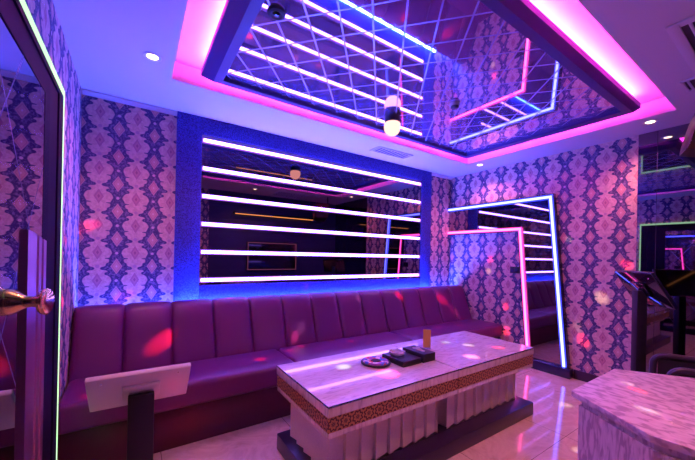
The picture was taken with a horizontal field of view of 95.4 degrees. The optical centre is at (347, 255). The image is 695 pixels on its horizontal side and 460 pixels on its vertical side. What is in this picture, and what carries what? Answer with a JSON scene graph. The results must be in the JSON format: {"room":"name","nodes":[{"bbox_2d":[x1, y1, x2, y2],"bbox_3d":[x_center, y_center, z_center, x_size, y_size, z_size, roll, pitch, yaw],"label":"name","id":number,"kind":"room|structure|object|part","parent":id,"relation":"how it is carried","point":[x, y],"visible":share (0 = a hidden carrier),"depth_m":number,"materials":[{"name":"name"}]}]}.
{"room":"karaoke room","nodes":[
{"label":"karaoke room","id":0,"kind":"room"},
{"bbox_2d":[25,0,81,403],"bbox_3d":[-0.787,-0.076,0.464,0.100,2.620,4.450,1,0,-34],"label":"wall","id":1,"kind":"structure","parent":0,"point":[43,12],"depth_m":1.92,"materials":[{"name":"paper"}]},
{"bbox_2d":[0,0,64,459],"bbox_3d":[-0.725,0.252,0.514,0.070,1.966,2.153,1,0,-34],"label":"door","id":2,"kind":"structure","parent":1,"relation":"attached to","point":[32,93],"depth_m":0.96,"materials":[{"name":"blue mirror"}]},
{"bbox_2d":[0,15,44,459],"bbox_3d":[-0.626,0.281,0.367,0.066,1.712,1.798,1,0,-34],"label":"mirror glass","id":3,"kind":"object","parent":2,"relation":"attached to","point":[22,91],"depth_m":0.88,"materials":[{"name":"mirror"}]},
{"bbox_2d":[78,94,450,305],"bbox_3d":[-0.262,-0.066,3.559,4.425,2.620,0.100,1,0,-34],"label":"wall","id":4,"kind":"structure","parent":0,"point":[128,170],"depth_m":2.51,"materials":[{"name":"paper"}]},
{"bbox_2d":[81,88,176,115],"bbox_3d":[-1.696,-1.202,2.495,0.620,0.028,0.040,1,0,-34],"label":"trim","id":5,"kind":"structure","parent":4,"relation":"attached to","point":[84,91],"depth_m":2.47,"materials":[{"name":"white paint"}]},
{"bbox_2d":[173,111,431,300],"bbox_3d":[-0.155,-0.283,3.531,3.125,1.800,0.060,1,0,-34],"label":"mirror","id":6,"kind":"object","parent":4,"relation":"attached to","point":[258,213],"visible":0.91,"depth_m":3.21,"materials":[{"name":"blue mirror"}]},
{"bbox_2d":[199,134,420,284],"bbox_3d":[-0.156,-0.378,3.544,2.747,1.320,0.032,1,0,-34],"label":"mirror glass","id":7,"kind":"object","parent":6,"relation":"attached to","point":[337,221],"depth_m":3.31,"materials":[{"name":"mirror"}]},
{"bbox_2d":[201,274,418,281],"bbox_3d":[-0.161,0.239,3.507,2.695,0.027,0.014,1,0,-34],"label":"diffuser","id":8,"kind":"object","parent":6,"relation":"attached to","point":[265,277],"depth_m":3.29,"materials":[{"name":"white plastic"}]},
{"bbox_2d":[201,250,418,257],"bbox_3d":[-0.156,-0.008,3.507,2.695,0.027,0.014,1,0,-34],"label":"diffuser","id":9,"kind":"object","parent":6,"relation":"attached to","point":[220,253],"depth_m":3.31,"materials":[{"name":"white plastic"}]},
{"bbox_2d":[202,222,418,238],"bbox_3d":[-0.151,-0.253,3.507,2.695,0.027,0.014,1,0,-34],"label":"diffuser","id":10,"kind":"object","parent":6,"relation":"attached to","point":[239,226],"depth_m":3.29,"materials":[{"name":"white plastic"}]},
{"bbox_2d":[202,194,419,220],"bbox_3d":[-0.146,-0.497,3.507,2.695,0.027,0.014,1,0,-34],"label":"diffuser","id":11,"kind":"object","parent":6,"relation":"attached to","point":[222,198],"depth_m":3.30,"materials":[{"name":"white plastic"}]},
{"bbox_2d":[203,167,419,202],"bbox_3d":[-0.141,-0.739,3.507,2.695,0.027,0.014,1,0,-34],"label":"diffuser","id":12,"kind":"object","parent":6,"relation":"attached to","point":[221,171],"depth_m":3.31,"materials":[{"name":"white plastic"}]},
{"bbox_2d":[204,138,420,184],"bbox_3d":[-0.136,-0.984,3.507,2.695,0.027,0.014,1,0,-34],"label":"diffuser","id":13,"kind":"object","parent":6,"relation":"attached to","point":[212,142],"depth_m":3.31,"materials":[{"name":"white plastic"}]},
{"bbox_2d":[432,173,452,179],"bbox_3d":[1.353,-1.138,4.546,0.480,0.028,0.040,1,0,-34],"label":"trim","id":14,"kind":"structure","parent":4,"relation":"attached to","point":[433,174],"depth_m":4.55,"materials":[{"name":"white paint"}]},
{"bbox_2d":[153,368,586,459],"bbox_3d":[0.937,1.320,1.733,4.525,0.100,4.600,1,0,-34],"label":"floor","id":15,"kind":"structure","parent":0,"point":[551,433],"depth_m":2.19,"materials":[{"name":"tile"}]},
{"bbox_2d":[85,363,190,459],"bbox_3d":[-0.991,0.878,1.513,0.412,0.702,0.306,1,0,-34],"label":"stand","id":16,"kind":"object","parent":15,"relation":"on","point":[138,389],"visible":1,"depth_m":1.49,"materials":[{"name":"white plastic"}]},
{"bbox_3d":[-0.992,0.938,1.513,0.106,0.559,0.070,1,0,-34],"label":"post","id":17,"kind":"part","parent":16,"relation":"part of","materials":[{"name":"black plastic"}]},
{"bbox_2d":[57,285,501,459],"bbox_3d":[0.015,0.820,3.122,4.215,0.862,0.735,1,0,-34],"label":"sofa","id":18,"kind":"object","parent":15,"relation":"on","point":[234,347],"visible":0.84,"depth_m":2.39,"materials":[{"name":"purple leather"}]},
{"bbox_2d":[58,349,292,434],"bbox_3d":[-1.081,0.883,2.217,1.385,0.160,0.455,1,0,-34],"label":"seat cushion","id":19,"kind":"object","parent":18,"relation":"on","point":[215,377],"depth_m":2.11,"materials":[{"name":"purple leather"}]},
{"bbox_2d":[278,332,412,361],"bbox_3d":[0.034,0.906,2.967,1.296,0.160,0.455,1,0,-34],"label":"seat cushion","id":20,"kind":"object","parent":18,"relation":"on","point":[323,347],"depth_m":2.91,"materials":[{"name":"purple leather"}]},
{"bbox_2d":[390,318,501,339],"bbox_3d":[1.206,0.930,3.756,1.522,0.160,0.455,1,0,-34],"label":"seat cushion","id":21,"kind":"object","parent":18,"relation":"on","point":[494,330],"depth_m":3.76,"materials":[{"name":"purple leather"}]},
{"bbox_2d":[276,331,533,459],"bbox_3d":[0.532,0.996,2.303,1.947,0.531,0.681,1,0,-34],"label":"coffee table","id":22,"kind":"object","parent":15,"relation":"on","point":[343,408],"visible":0.9,"depth_m":1.96,"materials":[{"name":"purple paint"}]},
{"bbox_2d":[361,356,390,367],"bbox_3d":[0.189,0.711,2.116,0.200,0.024,0.200,1,0,-34],"label":"ashtray","id":23,"kind":"object","parent":22,"relation":"on","point":[371,361],"visible":1,"depth_m":2.08,"materials":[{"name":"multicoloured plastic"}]},
{"bbox_2d":[382,352,421,366],"bbox_3d":[0.372,0.709,2.179,0.174,0.036,0.212,1,0,-34],"label":"tray","id":24,"kind":"object","parent":22,"relation":"on","point":[407,359],"visible":0.77,"depth_m":2.12,"materials":[{"name":"black plastic"}]},
{"bbox_2d":[389,348,405,355],"bbox_3d":[0.344,0.675,2.200,0.112,0.031,0.112,1,0,-34],"label":"ashtray","id":25,"kind":"object","parent":24,"relation":"on","point":[395,352],"visible":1,"depth_m":2.18,"materials":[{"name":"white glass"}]},
{"bbox_2d":[403,345,434,362],"bbox_3d":[0.507,0.690,2.258,0.120,0.080,0.205,1,0,-34],"label":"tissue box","id":26,"kind":"object","parent":22,"relation":"on","point":[426,355],"visible":0.94,"depth_m":2.20,"materials":[{"name":"black plastic"}]},
{"bbox_2d":[423,329,430,347],"bbox_3d":[0.624,0.657,2.483,0.068,0.150,0.036,1,0,2],"label":"menu card","id":27,"kind":"object","parent":22,"relation":"on","point":[426,333],"visible":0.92,"depth_m":2.48,"materials":[{"name":"orange paper"}]},
{"bbox_2d":[571,369,694,459],"bbox_3d":[1.222,0.901,1.089,0.787,0.750,0.622,1,0,-34],"label":"table","id":28,"kind":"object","parent":15,"relation":"on","point":[624,414],"depth_m":1.09,"materials":[{"name":"white stone"}]},
{"bbox_3d":[1.228,0.562,1.089,0.732,0.028,0.560,1,0,-34],"label":"shadow rail","id":29,"kind":"part","parent":28,"relation":"part of","materials":[{"name":"stone"}]},
{"bbox_2d":[614,270,677,371],"bbox_3d":[2.238,0.708,2.429,0.300,1.178,0.417,1,0,11],"label":"stand","id":30,"kind":"object","parent":15,"relation":"on","point":[644,288],"visible":0.72,"depth_m":2.40,"materials":[{"name":"black metal"}]},
{"bbox_3d":[2.236,0.776,2.429,0.068,1.017,0.062,1,0,11],"label":"post","id":31,"kind":"part","parent":30,"relation":"part of","materials":[{"name":"black plastic"}]},
{"bbox_2d":[649,353,694,377],"bbox_3d":[2.130,0.894,1.830,0.504,0.800,0.368,1,0,32],"label":"armchair","id":32,"kind":"object","parent":15,"relation":"on","point":[659,363],"visible":0.3,"depth_m":2.03,"materials":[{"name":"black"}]},
{"bbox_3d":[2.190,0.832,1.987,0.356,0.308,0.016,1,0,32],"label":"arm panel","id":33,"kind":"part","parent":32,"relation":"part of","materials":[{"name":"leather"}]},
{"bbox_3d":[2.015,0.828,1.708,0.356,0.308,0.016,1,0,32],"label":"arm panel","id":34,"kind":"part","parent":32,"relation":"part of","materials":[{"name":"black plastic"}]},
{"bbox_2d":[53,0,694,177],"bbox_3d":[1.005,-1.254,1.712,4.425,0.190,4.550,1,0,-34],"label":"ceiling","id":35,"kind":"structure","parent":0,"point":[107,41],"depth_m":2.08,"materials":[{"name":"white paint"}]},
{"bbox_2d":[143,51,161,61],"bbox_3d":[-1.180,-1.201,1.913,0.100,0.007,0.100,1,0,-34],"label":"recessed light","id":36,"kind":"object","parent":35,"relation":"in","point":[151,55],"visible":1,"depth_m":1.91,"materials":[{"name":"white plastic"}]},
{"bbox_2d":[370,146,412,158],"bbox_3d":[0.505,-1.165,3.595,0.510,0.010,0.170,1,0,-34],"label":"ceiling vent","id":37,"kind":"object","parent":35,"relation":"in","point":[382,150],"visible":1,"depth_m":3.59,"materials":[{"name":"grey paint"}]},
{"bbox_2d":[201,0,640,158],"bbox_3d":[0.649,-1.222,2.311,2.910,0.138,1.570,1,0,-34],"label":"mirror","id":38,"kind":"object","parent":35,"relation":"attached to","point":[515,76],"visible":0.99,"depth_m":1.99,"materials":[{"name":"blue mirror"}]},
{"bbox_2d":[267,5,285,20],"bbox_3d":[-0.351,-1.192,1.561,0.092,0.022,0.092,1,0,-34],"label":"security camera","id":39,"kind":"object","parent":38,"relation":"attached to","point":[275,12],"visible":1,"depth_m":1.55,"materials":[{"name":"black plastic"}]},
{"bbox_2d":[384,113,399,135],"bbox_3d":[0.381,-1.103,2.693,0.140,0.168,0.140,1,0,-34],"label":"lamp","id":40,"kind":"object","parent":38,"relation":"hanging from","point":[392,120],"visible":1,"depth_m":2.64,"materials":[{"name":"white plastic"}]},
{"bbox_2d":[449,101,459,109],"bbox_3d":[0.832,-1.158,2.454,0.080,0.040,0.080,1,0,-34],"label":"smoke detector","id":41,"kind":"object","parent":38,"relation":"attached to","point":[455,105],"visible":1,"depth_m":2.43,"materials":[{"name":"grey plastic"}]},
{"bbox_2d":[642,119,657,124],"bbox_3d":[2.552,-1.124,2.665,0.100,0.007,0.100,1,0,-34],"label":"recessed light","id":42,"kind":"object","parent":35,"relation":"in","point":[653,121],"visible":1,"depth_m":2.66,"materials":[{"name":"white plastic"}]},
{"bbox_2d":[665,15,694,73],"bbox_3d":[2.030,-1.133,1.542,0.670,0.010,0.560,1,0,-34],"label":"ceiling vent","id":43,"kind":"object","parent":35,"relation":"in","point":[676,31],"visible":1,"depth_m":1.65,"materials":[{"name":"white metal"}]},
{"bbox_2d":[679,113,694,156],"bbox_3d":[2.394,-0.884,2.060,0.290,0.493,0.376,1,0,36],"label":"speaker","id":44,"kind":"object","parent":35,"relation":"hanging from","point":[688,145],"visible":1,"depth_m":2.12},
{"bbox_2d":[680,77,694,91],"bbox_3d":[2.311,-1.127,2.029,0.200,0.010,0.215,1,0,-34],"label":"ceiling vent","id":45,"kind":"object","parent":35,"relation":"in","point":[689,83],"visible":1,"depth_m":2.08,"materials":[{"name":"white metal"}]},
{"bbox_2d":[449,135,638,375],"bbox_3d":[2.801,-0.002,2.878,0.100,2.620,4.450,1,0,-34],"label":"wall","id":46,"kind":"structure","parent":0,"point":[595,187],"depth_m":3.34,"materials":[{"name":"paper"}]},
{"bbox_2d":[448,193,572,378],"bbox_3d":[1.929,0.298,4.000,0.085,1.985,1.618,1,0,-34],"label":"wall mirror","id":47,"kind":"object","parent":46,"relation":"attached to","point":[534,219],"visible":0.88,"depth_m":3.63,"materials":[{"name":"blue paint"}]},
{"bbox_3d":[1.819,0.433,4.195,0.045,1.510,1.173,1,0,-34],"label":"frame","id":48,"kind":"part","parent":47,"relation":"part of","materials":[{"name":"pink paint"}]},
{"bbox_2d":[510,267,518,272],"bbox_3d":[2.052,0.178,3.883,0.014,0.080,0.110,1,0,-34],"label":"wall switch","id":49,"kind":"object","parent":46,"relation":"attached to","point":[512,269],"visible":1,"depth_m":3.88,"materials":[{"name":"black plastic"}]},
{"bbox_2d":[573,369,598,381],"bbox_3d":[2.528,1.255,3.143,0.014,0.095,0.485,1,0,-34],"label":"baseboard","id":50,"kind":"structure","parent":46,"relation":"attached to","point":[579,375],"depth_m":3.26,"materials":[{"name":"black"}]},
{"bbox_2d":[636,123,694,372],"bbox_3d":[3.020,0.099,2.449,0.012,2.428,1.188,1,0,-34],"label":"mirror panel","id":51,"kind":"object","parent":46,"relation":"attached to","point":[665,247],"visible":0.6,"depth_m":2.76,"materials":[{"name":"blue"}]},
{"bbox_3d":[0.359,-1.113,-0.136,1.095,0.500,0.100,1,0,-34],"label":"wall","id":52,"kind":"structure","parent":0,"visible":0},
{"bbox_2d":[0,229,54,459],"bbox_3d":[-0.294,0.189,0.193,0.080,2.090,1.185,1,0,-33],"label":"door","id":53,"kind":"structure","parent":52,"relation":"in","point":[32,301],"depth_m":0.55,"materials":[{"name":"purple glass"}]},
{"bbox_3d":[-0.425,0.060,0.408,0.063,0.048,0.048,1,0,-17],"label":"knob","id":54,"kind":"part","parent":53,"relation":"part of","materials":[{"name":"gold metal"}]}
]}

